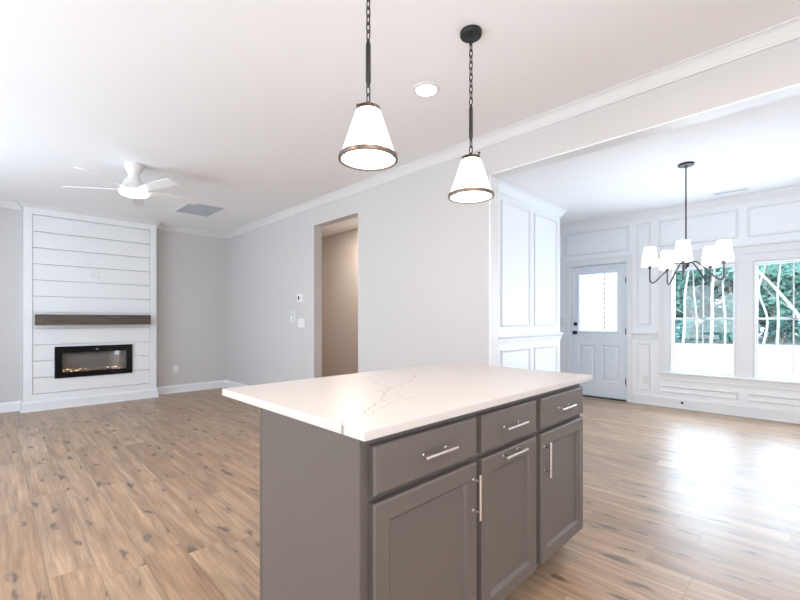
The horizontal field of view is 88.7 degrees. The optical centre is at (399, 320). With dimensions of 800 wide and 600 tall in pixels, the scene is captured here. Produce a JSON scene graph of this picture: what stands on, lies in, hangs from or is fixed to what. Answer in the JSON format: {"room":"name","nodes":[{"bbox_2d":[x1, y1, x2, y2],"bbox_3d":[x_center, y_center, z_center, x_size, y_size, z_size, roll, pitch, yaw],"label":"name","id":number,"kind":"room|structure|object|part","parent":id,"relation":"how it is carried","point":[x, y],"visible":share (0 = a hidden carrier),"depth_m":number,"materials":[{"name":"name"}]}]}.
{"room":"open-plan kitchen","nodes":[
{"label":"open-plan kitchen","id":0,"kind":"room"},
{"bbox_2d":[23,206,155,401],"bbox_3d":[-4.426,-0.173,5.931,1.535,2.750,0.196,0,0,-45],"label":"fireplace surround","id":1,"kind":"structure","parent":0,"point":[61,250],"depth_m":5.77,"materials":[{"name":"white paint"}]},
{"bbox_2d":[0,388,158,412],"bbox_3d":[-5.069,1.134,5.270,3.441,0.135,0.227,0,0,-45],"label":"baseboard","id":2,"kind":"structure","parent":1,"relation":"attached to","point":[33,406],"depth_m":5.68,"materials":[{"name":"white paint"}]},
{"bbox_2d":[35,314,150,324],"bbox_3d":[-4.310,-0.008,5.814,1.315,0.140,0.154,0,0,-45],"label":"mantel shelf","id":3,"kind":"object","parent":1,"relation":"attached to","point":[40,319],"visible":1,"depth_m":5.70,"materials":[{"name":"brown wood"}]},
{"bbox_2d":[55,344,131,378],"bbox_3d":[-4.408,0.575,5.903,0.898,0.430,0.162,0,0,-45],"label":"electric fireplace","id":4,"kind":"object","parent":1,"relation":"attached to","point":[70,361],"visible":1,"depth_m":5.89,"materials":[{"name":"black glass"}]},
{"bbox_2d":[92,270,101,277],"bbox_3d":[-4.353,-0.666,5.875,0.125,0.118,0.010,0,0,-45],"label":"plate","id":5,"kind":"object","parent":1,"relation":"attached to","point":[95,273],"visible":1,"depth_m":5.87,"materials":[{"name":"white plastic"}]},
{"bbox_2d":[0,207,226,402],"bbox_3d":[-4.357,-0.173,6.245,6.126,2.750,0.150,0,0,-45],"label":"wall","id":6,"kind":"structure","parent":0,"point":[191,269],"depth_m":6.76,"materials":[{"name":"beige paint"}]},
{"bbox_2d":[173,365,177,372],"bbox_3d":[-3.715,0.807,6.769,0.075,0.118,0.009,0,0,-45],"label":"wall outlet","id":7,"kind":"object","parent":6,"relation":"attached to","point":[175,368],"visible":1,"depth_m":6.77,"materials":[{"name":"white plastic"}]},
{"bbox_2d":[322,228,357,376],"bbox_3d":[-0.414,-0.173,6.671,0.120,2.750,4.805,0,0,-45],"label":"wall","id":8,"kind":"structure","parent":0,"point":[339,250],"depth_m":7.23,"materials":[{"name":"paint"}]},
{"bbox_2d":[0,0,799,236],"bbox_3d":[0.081,-1.608,3.500,8.550,0.120,10.350,0,0,-45],"label":"ceiling","id":9,"kind":"structure","parent":0,"point":[248,106],"depth_m":2.83,"materials":[{"name":"paint"}]},
{"bbox_2d":[63,161,198,205],"bbox_3d":[-2.612,-1.387,4.090,1.119,0.320,1.170,0,0,-45],"label":"ceiling fan","id":10,"kind":"object","parent":9,"relation":"hanging from","point":[132,187],"visible":1,"depth_m":3.99,"materials":[{"name":"white plastic"}]},
{"bbox_3d":[-2.985,-1.290,4.000,0.500,0.029,0.106,0,0,-10],"label":"blade","id":11,"kind":"part","parent":10,"relation":"part of","materials":[{"name":"white plastic"}]},
{"bbox_3d":[-2.690,-1.290,3.713,0.106,0.029,0.500,0,0,8],"label":"blade","id":12,"kind":"part","parent":10,"relation":"part of","materials":[{"name":"white plastic"}]},
{"bbox_3d":[-2.803,-1.290,4.369,0.106,0.029,0.500,0,0,-28],"label":"blade","id":13,"kind":"part","parent":10,"relation":"part of","materials":[{"name":"white plastic"}]},
{"bbox_3d":[-2.326,-1.290,3.905,0.500,0.029,0.106,0,0,26],"label":"blade","id":14,"kind":"part","parent":10,"relation":"part of","materials":[{"name":"white plastic"}]},
{"bbox_3d":[-2.398,-1.290,4.312,0.501,0.028,0.107,0,0,-45],"label":"blade","id":15,"kind":"part","parent":10,"relation":"part of","materials":[{"name":"white plastic"}]},
{"bbox_2d":[174,203,225,216],"bbox_3d":[-2.798,-1.543,5.707,0.480,0.010,0.680,0,0,-45],"label":"ceiling vent","id":16,"kind":"object","parent":9,"relation":"in","point":[200,209],"visible":0.92,"depth_m":5.69,"materials":[{"name":"white metal"}]},
{"bbox_2d":[338,0,397,171],"bbox_3d":[-0.131,-1.101,1.688,0.246,0.892,0.246,0,0,-45],"label":"pendant light","id":17,"kind":"object","parent":9,"relation":"hanging from","point":[367,146],"visible":1,"depth_m":1.64,"materials":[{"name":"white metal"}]},
{"bbox_2d":[341,149,394,168],"bbox_3d":[-0.131,-0.666,1.688,0.222,0.004,0.222,0,0,-45],"label":"diffuser","id":18,"kind":"object","parent":17,"relation":"attached to","point":[350,158],"depth_m":1.68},
{"bbox_3d":[-0.131,-0.769,1.688,0.232,0.202,0.232,0,0,-45],"label":"lamp shade","id":19,"kind":"part","parent":17,"relation":"part of","materials":[{"name":"white fabric"}]},
{"bbox_3d":[-0.131,-1.061,1.688,0.021,0.198,0.021,0,0,-45],"label":"rod","id":20,"kind":"part","parent":17,"relation":"part of","materials":[{"name":"black metal"}]},
{"bbox_3d":[-0.131,-0.931,1.688,0.018,0.079,0.018,0,0,0],"label":"chain","id":21,"kind":"part","parent":17,"relation":"part of","materials":[{"name":"black metal"}]},
{"bbox_3d":[-0.131,-1.337,1.688,0.018,0.366,0.018,0,0,0],"label":"chain","id":22,"kind":"part","parent":17,"relation":"part of","materials":[{"name":"black metal"}]},
{"bbox_2d":[412,81,439,97],"bbox_3d":[0.176,-1.543,2.742,0.188,0.010,0.188,0,0,-45],"label":"recessed light","id":23,"kind":"object","parent":9,"relation":"in","point":[425,89],"visible":1,"depth_m":2.73,"materials":[{"name":"white plastic"}]},
{"bbox_2d":[448,24,493,203],"bbox_3d":[0.381,-1.101,2.197,0.246,0.892,0.246,0,0,-45],"label":"pendant light","id":24,"kind":"object","parent":9,"relation":"hanging from","point":[471,185],"visible":1,"depth_m":2.15,"materials":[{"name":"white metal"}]},
{"bbox_3d":[0.381,-0.769,2.197,0.232,0.202,0.232,0,0,-45],"label":"lamp shade","id":25,"kind":"part","parent":24,"relation":"part of","materials":[{"name":"white fabric"}]},
{"bbox_3d":[0.381,-1.061,2.197,0.021,0.198,0.021,0,0,-45],"label":"rod","id":26,"kind":"part","parent":24,"relation":"part of","materials":[{"name":"black metal"}]},
{"bbox_3d":[0.381,-0.931,2.197,0.018,0.079,0.018,0,0,0],"label":"chain","id":27,"kind":"part","parent":24,"relation":"part of","materials":[{"name":"black metal"}]},
{"bbox_2d":[450,191,491,202],"bbox_3d":[0.381,-0.666,2.197,0.222,0.004,0.222,0,0,-45],"label":"diffuser","id":28,"kind":"object","parent":24,"relation":"attached to","point":[455,196],"depth_m":2.19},
{"bbox_3d":[0.381,-1.337,2.197,0.018,0.366,0.018,0,0,0],"label":"chain","id":29,"kind":"part","parent":24,"relation":"part of","materials":[{"name":"black metal"}]},
{"bbox_2d":[641,161,733,284],"bbox_3d":[2.825,-0.960,4.029,0.729,1.175,0.738,0,0,-45],"label":"chandelier","id":30,"kind":"object","parent":9,"relation":"hanging from","point":[722,252],"visible":1,"depth_m":4.05,"materials":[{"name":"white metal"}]},
{"bbox_3d":[2.543,-0.644,4.162,0.152,0.188,0.152,0,0,-45],"label":"lamp shade","id":31,"kind":"part","parent":30,"relation":"part of","materials":[{"name":"white fabric"}]},
{"bbox_3d":[2.677,-0.477,4.110,0.300,0.208,0.014,0,0,21],"label":"arm","id":32,"kind":"part","parent":30,"relation":"part of","materials":[{"name":"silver metal"}]},
{"bbox_3d":[2.850,-0.644,4.359,0.152,0.188,0.152,0,0,-45],"label":"lamp shade","id":33,"kind":"part","parent":30,"relation":"part of","materials":[{"name":"white fabric"}]},
{"bbox_3d":[2.842,-0.477,4.216,0.014,0.208,0.300,0,0,3],"label":"arm","id":34,"kind":"part","parent":30,"relation":"part of","materials":[{"name":"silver metal"}]},
{"bbox_3d":[2.637,-0.644,3.809,0.152,0.188,0.152,0,0,-45],"label":"lamp shade","id":35,"kind":"part","parent":30,"relation":"part of","materials":[{"name":"white fabric"}]},
{"bbox_3d":[2.727,-0.477,3.921,0.014,0.208,0.300,0,0,39],"label":"arm","id":36,"kind":"part","parent":30,"relation":"part of","materials":[{"name":"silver metal"}]},
{"bbox_3d":[2.994,-0.477,4.093,0.300,0.208,0.014,0,0,-15],"label":"arm","id":37,"kind":"part","parent":30,"relation":"part of","materials":[{"name":"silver metal"}]},
{"bbox_3d":[2.923,-0.477,3.910,0.014,0.208,0.300,0,0,-33],"label":"arm","id":38,"kind":"part","parent":30,"relation":"part of","materials":[{"name":"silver metal"}]},
{"bbox_3d":[3.132,-0.644,4.129,0.152,0.188,0.152,0,0,-45],"label":"lamp shade","id":39,"kind":"part","parent":30,"relation":"part of","materials":[{"name":"white fabric"}]},
{"bbox_3d":[3.001,-0.644,3.789,0.152,0.188,0.152,0,0,-45],"label":"lamp shade","id":40,"kind":"part","parent":30,"relation":"part of","materials":[{"name":"white fabric"}]},
{"bbox_2d":[711,186,750,195],"bbox_3d":[3.960,-1.543,4.896,0.120,0.010,0.360,0,0,-45],"label":"ceiling vent","id":41,"kind":"object","parent":9,"relation":"in","point":[744,188],"visible":1,"depth_m":4.88,"materials":[{"name":"white metal"}]},
{"bbox_2d":[0,387,799,599],"bbox_3d":[0.081,1.262,3.500,8.550,0.120,10.350,0,0,-45],"label":"floor","id":42,"kind":"structure","parent":0,"point":[157,498],"depth_m":2.63,"materials":[{"name":"brown wood"}]},
{"bbox_2d":[260,383,582,599],"bbox_3d":[0.237,0.759,1.788,1.486,0.885,0.630,0,0,-45],"label":"kitchen island","id":43,"kind":"object","parent":42,"relation":"on","point":[469,506],"visible":0.94,"depth_m":1.34,"materials":[{"name":"grey paint"}]},
{"bbox_3d":[0.020,0.759,2.007,1.486,0.885,0.014,0,0,-45],"label":"panel","id":44,"kind":"part","parent":43,"relation":"part of","materials":[{"name":"grey paint"}]},
{"bbox_3d":[-0.302,0.759,1.283,0.005,0.885,0.557,0,0,-45],"label":"panel","id":45,"kind":"part","parent":43,"relation":"part of","materials":[{"name":"grey paint"}]},
{"bbox_2d":[222,362,591,441],"bbox_3d":[0.132,0.302,1.941,1.559,0.028,0.933,0,0,-45],"label":"island countertop","id":46,"kind":"structure","parent":43,"relation":"on","point":[364,406],"depth_m":1.59,"materials":[{"name":"white stone"}]},
{"bbox_3d":[0.092,0.407,1.270,0.478,0.136,0.026,0,0,-45],"label":"drawer","id":47,"kind":"part","parent":43,"relation":"part of","materials":[{"name":"grey paint"}]},
{"bbox_3d":[0.092,0.780,1.270,0.478,0.570,0.026,0,0,-45],"label":"cabinet door","id":48,"kind":"part","parent":43,"relation":"part of","materials":[{"name":"grey paint"}]},
{"bbox_3d":[0.120,0.404,1.254,0.154,0.014,0.036,0,0,-45],"label":"handle","id":49,"kind":"part","parent":43,"relation":"part of","materials":[{"name":"silver metal"}]},
{"bbox_3d":[0.408,0.702,1.618,1.472,0.770,0.020,0,0,-45],"label":"frame","id":50,"kind":"part","parent":43,"relation":"part of","materials":[{"name":"grey paint"}]},
{"bbox_3d":[0.264,0.602,1.397,0.014,0.155,0.036,0,0,-45],"label":"handle","id":51,"kind":"part","parent":43,"relation":"part of","materials":[{"name":"silver metal"}]},
{"bbox_3d":[0.428,0.407,1.604,0.406,0.136,0.026,0,0,-45],"label":"drawer","id":52,"kind":"part","parent":43,"relation":"part of","materials":[{"name":"grey paint"}]},
{"bbox_3d":[0.429,0.780,1.605,0.408,0.570,0.026,0,0,-45],"label":"cabinet door","id":53,"kind":"part","parent":43,"relation":"part of","materials":[{"name":"grey paint"}]},
{"bbox_3d":[0.440,0.510,1.572,0.160,0.014,0.036,0,0,-45],"label":"handle","id":54,"kind":"part","parent":43,"relation":"part of","materials":[{"name":"silver metal"}]},
{"bbox_3d":[0.445,0.404,1.577,0.154,0.014,0.036,0,0,-45],"label":"handle","id":55,"kind":"part","parent":43,"relation":"part of","materials":[{"name":"silver metal"}]},
{"bbox_3d":[0.641,0.602,1.772,0.014,0.152,0.036,0,0,-45],"label":"handle","id":56,"kind":"part","parent":43,"relation":"part of","materials":[{"name":"silver metal"}]},
{"bbox_3d":[0.767,0.407,1.941,0.460,0.136,0.026,0,0,-45],"label":"drawer","id":57,"kind":"part","parent":43,"relation":"part of","materials":[{"name":"grey paint"}]},
{"bbox_3d":[0.767,0.780,1.941,0.460,0.570,0.026,0,0,-45],"label":"cabinet door","id":58,"kind":"part","parent":43,"relation":"part of","materials":[{"name":"grey paint"}]},
{"bbox_3d":[0.779,0.404,1.909,0.154,0.014,0.036,0,0,-45],"label":"handle","id":59,"kind":"part","parent":43,"relation":"part of","materials":[{"name":"silver metal"}]},
{"bbox_2d":[227,38,799,385],"bbox_3d":[0.452,0.327,3.851,0.120,3.750,10.025,0,0,-45],"label":"wall partition","id":60,"kind":"structure","parent":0,"point":[423,255],"depth_m":4.10,"materials":[{"name":"beige paint"}]},
{"bbox_2d":[156,380,248,394],"bbox_3d":[-2.539,1.137,5.949,1.165,0.130,2.833,0,0,-45],"label":"baseboard","id":61,"kind":"structure","parent":60,"relation":"attached to","point":[171,389],"depth_m":6.97,"materials":[{"name":"white paint"}]},
{"bbox_2d":[291,311,294,321],"bbox_3d":[-1.506,-0.048,5.715,0.029,0.150,0.100,0,0,-45],"label":"remote","id":62,"kind":"object","parent":60,"relation":"attached to","point":[293,312],"visible":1,"depth_m":5.69,"materials":[{"name":"white plastic"}]},
{"bbox_2d":[297,294,302,301],"bbox_3d":[-1.367,-0.304,5.578,0.025,0.112,0.130,0,0,-45],"label":"thermostat","id":63,"kind":"object","parent":60,"relation":"attached to","point":[299,296],"visible":1,"depth_m":5.55,"materials":[{"name":"white plastic"}]},
{"bbox_2d":[298,319,304,326],"bbox_3d":[-1.348,0.037,5.569,0.010,0.118,0.165,0,0,-45],"label":"light switch","id":64,"kind":"object","parent":60,"relation":"attached to","point":[301,322],"visible":1,"depth_m":5.56,"materials":[{"name":"white plastic"}]},
{"bbox_2d":[0,16,799,238],"bbox_3d":[-1.213,-1.509,2.196,4.576,0.078,10.025,0,0,-45],"label":"trim","id":65,"kind":"structure","parent":60,"relation":"attached to","point":[789,30],"depth_m":3.07,"materials":[{"name":"paint"}]},
{"bbox_2d":[489,83,799,365],"bbox_3d":[2.076,-0.018,2.222,0.123,2.440,3.624,0,0,-45],"label":"trim","id":66,"kind":"structure","parent":60,"relation":"attached to","point":[792,90],"depth_m":3.08,"materials":[{"name":"white paint"}]},
{"bbox_2d":[498,180,799,232],"bbox_3d":[2.640,-1.498,4.246,3.538,0.100,5.700,0,0,-45],"label":"trim","id":67,"kind":"structure","parent":60,"relation":"attached to","point":[504,188],"depth_m":5.31,"materials":[{"name":"white paint"}]},
{"bbox_2d":[498,193,559,371],"bbox_3d":[1.011,-0.173,5.197,1.490,2.750,2.968,0,0,32],"label":"wall","id":68,"kind":"structure","parent":0,"point":[515,221],"depth_m":5.09,"materials":[{"name":"white paint"}]},
{"bbox_2d":[501,200,530,326],"bbox_3d":[1.400,-0.653,4.904,0.680,1.450,0.018,0,0,-45],"label":"trim","id":69,"kind":"structure","parent":68,"relation":"attached to","point":[502,201],"depth_m":4.83,"materials":[{"name":"white paint"}]},
{"bbox_2d":[501,347,530,368],"bbox_3d":[1.400,0.662,4.904,0.680,0.640,0.018,0,0,-45],"label":"trim","id":70,"kind":"structure","parent":68,"relation":"attached to","point":[529,348],"depth_m":4.91,"materials":[{"name":"white paint"}]},
{"bbox_2d":[498,332,562,344],"bbox_3d":[0.848,0.222,5.402,2.587,0.111,1.534,0,0,-45],"label":"trim","id":71,"kind":"structure","parent":68,"relation":"attached to","point":[531,337],"depth_m":5.08,"materials":[{"name":"white paint"}]},
{"bbox_2d":[534,212,557,325],"bbox_3d":[1.953,-0.653,5.454,0.660,1.450,0.018,0,0,-45],"label":"trim","id":72,"kind":"structure","parent":68,"relation":"attached to","point":[535,214],"depth_m":5.41,"materials":[{"name":"white paint"}]},
{"bbox_2d":[534,345,557,371],"bbox_3d":[1.953,0.662,5.454,0.660,0.640,0.018,0,0,-45],"label":"trim","id":73,"kind":"structure","parent":68,"relation":"attached to","point":[550,346],"depth_m":5.48,"materials":[{"name":"white paint"}]},
{"bbox_2d":[560,196,799,410],"bbox_3d":[3.930,0.327,5.529,0.200,3.750,5.700,0,0,-45],"label":"wall","id":74,"kind":"structure","parent":0,"point":[787,216],"depth_m":5.52,"materials":[{"name":"white paint"}]},
{"bbox_2d":[560,318,563,325],"bbox_3d":[2.663,0.028,6.725,0.010,0.118,0.075,0,0,-45],"label":"light switch","id":75,"kind":"object","parent":74,"relation":"attached to","point":[561,319],"visible":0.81,"depth_m":6.72,"materials":[{"name":"white plastic"}]},
{"bbox_2d":[564,255,632,401],"bbox_3d":[3.093,0.121,6.377,0.190,2.161,1.020,0,0,-45],"label":"door","id":76,"kind":"structure","parent":74,"relation":"attached to","point":[604,304],"depth_m":6.33,"materials":[{"name":"paint"}]},
{"bbox_3d":[2.961,0.663,6.483,0.012,0.553,0.256,0,0,-45],"label":"raised panel","id":77,"kind":"part","parent":76,"relation":"part of","materials":[{"name":"paint"}]},
{"bbox_3d":[3.074,-0.281,6.360,0.026,0.949,0.619,0,0,-45],"label":"glass frame","id":78,"kind":"part","parent":76,"relation":"part of","materials":[{"name":"paint"}]},
{"bbox_2d":[580,272,616,330],"bbox_3d":[3.092,-0.289,6.377,0.004,0.895,0.555,0,0,-45],"label":"blind","id":79,"kind":"object","parent":76,"relation":"attached to","point":[598,299],"depth_m":6.37,"materials":[{"name":"white fabric"}]},
{"bbox_3d":[3.153,-0.303,6.310,0.002,0.870,0.012,0,0,-45],"label":"ladder cord","id":80,"kind":"part","parent":76,"relation":"part of","materials":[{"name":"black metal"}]},
{"bbox_3d":[3.208,0.663,6.235,0.012,0.553,0.256,0,0,-45],"label":"raised panel","id":81,"kind":"part","parent":76,"relation":"part of","materials":[{"name":"paint"}]},
{"bbox_2d":[643,375,648,383],"bbox_3d":[3.524,0.852,5.859,0.009,0.118,0.075,0,0,-45],"label":"wall outlet","id":82,"kind":"object","parent":74,"relation":"attached to","point":[645,378],"visible":1,"depth_m":5.86,"materials":[{"name":"white plastic"}]},
{"bbox_2d":[658,254,744,377],"bbox_3d":[4.007,-0.052,5.467,0.158,1.531,0.937,0,0,-45],"label":"window","id":83,"kind":"structure","parent":74,"relation":"attached to","point":[669,291],"depth_m":5.47,"materials":[{"name":"white paint"}]},
{"bbox_3d":[4.061,-0.360,5.475,0.030,0.693,0.672,0,0,-45],"label":"sash","id":84,"kind":"part","parent":83,"relation":"part of","materials":[{"name":"white paint"}]},
{"bbox_3d":[4.032,0.331,5.447,0.030,0.730,0.672,0,0,-45],"label":"sash","id":85,"kind":"part","parent":83,"relation":"part of","materials":[{"name":"white paint"}]},
{"bbox_2d":[633,392,799,423],"bbox_3d":[4.650,1.127,4.716,0.025,0.150,3.532,0,0,-45],"label":"baseboard","id":86,"kind":"structure","parent":74,"relation":"attached to","point":[757,412],"depth_m":5.24,"materials":[{"name":"white paint"}]},
{"bbox_2d":[745,250,799,381],"bbox_3d":[4.645,-0.052,4.825,0.158,1.531,0.874,0,0,-45],"label":"window","id":87,"kind":"structure","parent":74,"relation":"attached to","point":[784,256],"depth_m":5.03,"materials":[{"name":"white paint"}]},
{"bbox_3d":[4.676,-0.360,4.856,0.030,0.693,0.672,0,0,-45],"label":"sash","id":88,"kind":"part","parent":87,"relation":"part of","materials":[{"name":"white paint"}]},
{"bbox_3d":[4.648,0.331,4.828,0.030,0.730,0.672,0,0,-45],"label":"sash","id":89,"kind":"part","parent":87,"relation":"part of","materials":[{"name":"white paint"}]},
{"label":"outside","id":90,"kind":"structure","parent":0,"visible":0},
{"bbox_2d":[675,327,799,377],"bbox_3d":[29.580,1.152,29.408,69.849,0.888,120.000,0,0,-45],"label":"ground","id":91,"kind":"structure","parent":90,"point":[773,360],"depth_m":15.47,"materials":[{"name":"white"}]},
{"bbox_2d":[675,317,700,341],"bbox_3d":[16.730,0.572,24.674,1.333,1.504,2.315,0,0,-45],"label":"shrub","id":92,"kind":"object","parent":91,"relation":"on","point":[678,331],"visible":0.53,"depth_m":24.22,"materials":[{"name":"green plant"}]},
{"bbox_2d":[676,272,708,313],"bbox_3d":[17.652,-2.112,27.646,5.097,6.789,5.097,0,0,-45],"label":"broadleaf tree","id":93,"kind":"object","parent":91,"relation":"on","point":[679,286],"visible":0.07,"depth_m":25.51,"materials":[{"name":"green plant"}]},
{"bbox_2d":[676,269,708,343],"bbox_3d":[16.515,-3.127,23.272,5.053,8.898,4.460,0,0,-45],"label":"slender tree","id":94,"kind":"object","parent":91,"relation":"on","point":[688,271],"visible":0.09,"depth_m":22.90,"materials":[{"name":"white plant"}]},
{"bbox_2d":[675,284,714,326],"bbox_3d":[20.740,-3.332,30.097,4.606,9.134,4.726,0,0,-45],"label":"broadleaf tree","id":95,"kind":"object","parent":91,"relation":"on","point":[709,284],"visible":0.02,"depth_m":28.21,"materials":[{"name":"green plant"}]},
{"bbox_2d":[675,269,732,339],"bbox_3d":[19.276,-2.452,26.552,4.751,7.458,4.961,0,0,41],"label":"broadleaf tree","id":96,"kind":"object","parent":91,"relation":"on","point":[707,287],"visible":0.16,"depth_m":26.07,"materials":[{"name":"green plant"}]},
{"bbox_2d":[677,267,732,342],"bbox_3d":[17.727,-3.266,23.456,5.433,9.145,4.145,0,0,20],"label":"slender tree","id":97,"kind":"object","parent":91,"relation":"on","point":[726,268],"visible":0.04,"depth_m":23.41,"materials":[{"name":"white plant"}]},
{"bbox_2d":[692,315,723,342],"bbox_3d":[18.024,0.490,23.950,1.457,1.622,1.674,0,0,-45],"label":"shrub","id":98,"kind":"object","parent":91,"relation":"on","point":[706,326],"visible":0.69,"depth_m":23.69,"materials":[{"name":"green plant"}]},
{"bbox_2d":[685,267,731,344],"bbox_3d":[17.154,-3.184,22.717,4.948,9.022,4.392,0,0,-15],"label":"slender tree","id":99,"kind":"object","parent":91,"relation":"on","point":[714,269],"visible":0.04,"depth_m":21.61,"materials":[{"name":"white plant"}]},
{"bbox_2d":[714,320,732,342],"bbox_3d":[18.734,0.584,23.359,1.320,1.496,2.289,0,0,-19],"label":"shrub","id":100,"kind":"object","parent":91,"relation":"on","point":[729,338],"visible":0.44,"depth_m":23.27,"materials":[{"name":"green plant"}]},
{"bbox_2d":[689,267,775,341],"bbox_3d":[20.286,-2.427,24.985,4.278,7.416,4.425,0,0,-45],"label":"broadleaf tree","id":101,"kind":"object","parent":91,"relation":"on","point":[718,313],"visible":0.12,"depth_m":24.63,"materials":[{"name":"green plant"}]},
{"bbox_2d":[689,264,775,344],"bbox_3d":[18.141,-2.688,22.811,4.809,8.001,4.634,0,0,-45],"label":"slender tree","id":102,"kind":"object","parent":91,"relation":"on","point":[770,266],"visible":0.05,"depth_m":22.04,"materials":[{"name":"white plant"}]},
{"bbox_2d":[727,320,761,336],"bbox_3d":[19.260,0.670,22.786,1.579,1.586,1.543,0,0,-45],"label":"shrub","id":103,"kind":"object","parent":91,"relation":"on","point":[759,325],"visible":0.06,"depth_m":22.43,"materials":[{"name":"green plant"}]},
{"bbox_2d":[712,262,799,346],"bbox_3d":[18.515,-3.108,20.741,4.932,8.879,4.844,0,0,-45],"label":"slender tree","id":104,"kind":"object","parent":91,"relation":"on","point":[789,268],"visible":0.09,"depth_m":20.66,"materials":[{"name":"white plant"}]},
{"bbox_2d":[721,263,799,342],"bbox_3d":[21.545,-2.297,23.829,4.703,7.156,4.954,0,0,-45],"label":"broadleaf tree","id":105,"kind":"object","parent":91,"relation":"on","point":[769,301],"visible":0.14,"depth_m":22.96,"materials":[{"name":"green plant"}]},
{"bbox_2d":[765,263,792,345],"bbox_3d":[19.285,-3.338,21.180,3.817,9.306,4.726,0,0,26],"label":"slender tree","id":106,"kind":"object","parent":91,"relation":"on","point":[780,266],"visible":0.03,"depth_m":20.55,"materials":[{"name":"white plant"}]},
{"bbox_2d":[759,271,799,320],"bbox_3d":[17.218,-2.960,21.171,2.226,8.597,5.770,0,0,-45],"label":"leaning tree","id":107,"kind":"object","parent":91,"relation":"on","point":[775,288],"visible":0.02,"depth_m":19.49,"materials":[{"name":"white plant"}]},
{"bbox_2d":[760,313,799,344],"bbox_3d":[20.498,0.442,21.825,1.683,1.711,2.099,0,0,-45],"label":"shrub","id":108,"kind":"object","parent":91,"relation":"on","point":[786,326],"visible":0.73,"depth_m":21.77,"materials":[{"name":"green plant"}]},
{"bbox_2d":[765,265,799,334],"bbox_3d":[23.547,-2.101,22.829,4.582,6.752,4.858,0,0,-45],"label":"broadleaf tree","id":109,"kind":"object","parent":91,"relation":"on","point":[797,286],"visible":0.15,"depth_m":23.10,"materials":[{"name":"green plant"}]},
{"bbox_2d":[794,320,799,337],"bbox_3d":[21.264,0.558,20.734,1.828,1.484,1.318,0,0,11],"label":"shrub","id":110,"kind":"object","parent":91,"relation":"on","point":[798,320],"visible":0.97,"depth_m":21.16,"materials":[{"name":"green plant"}]}
]}

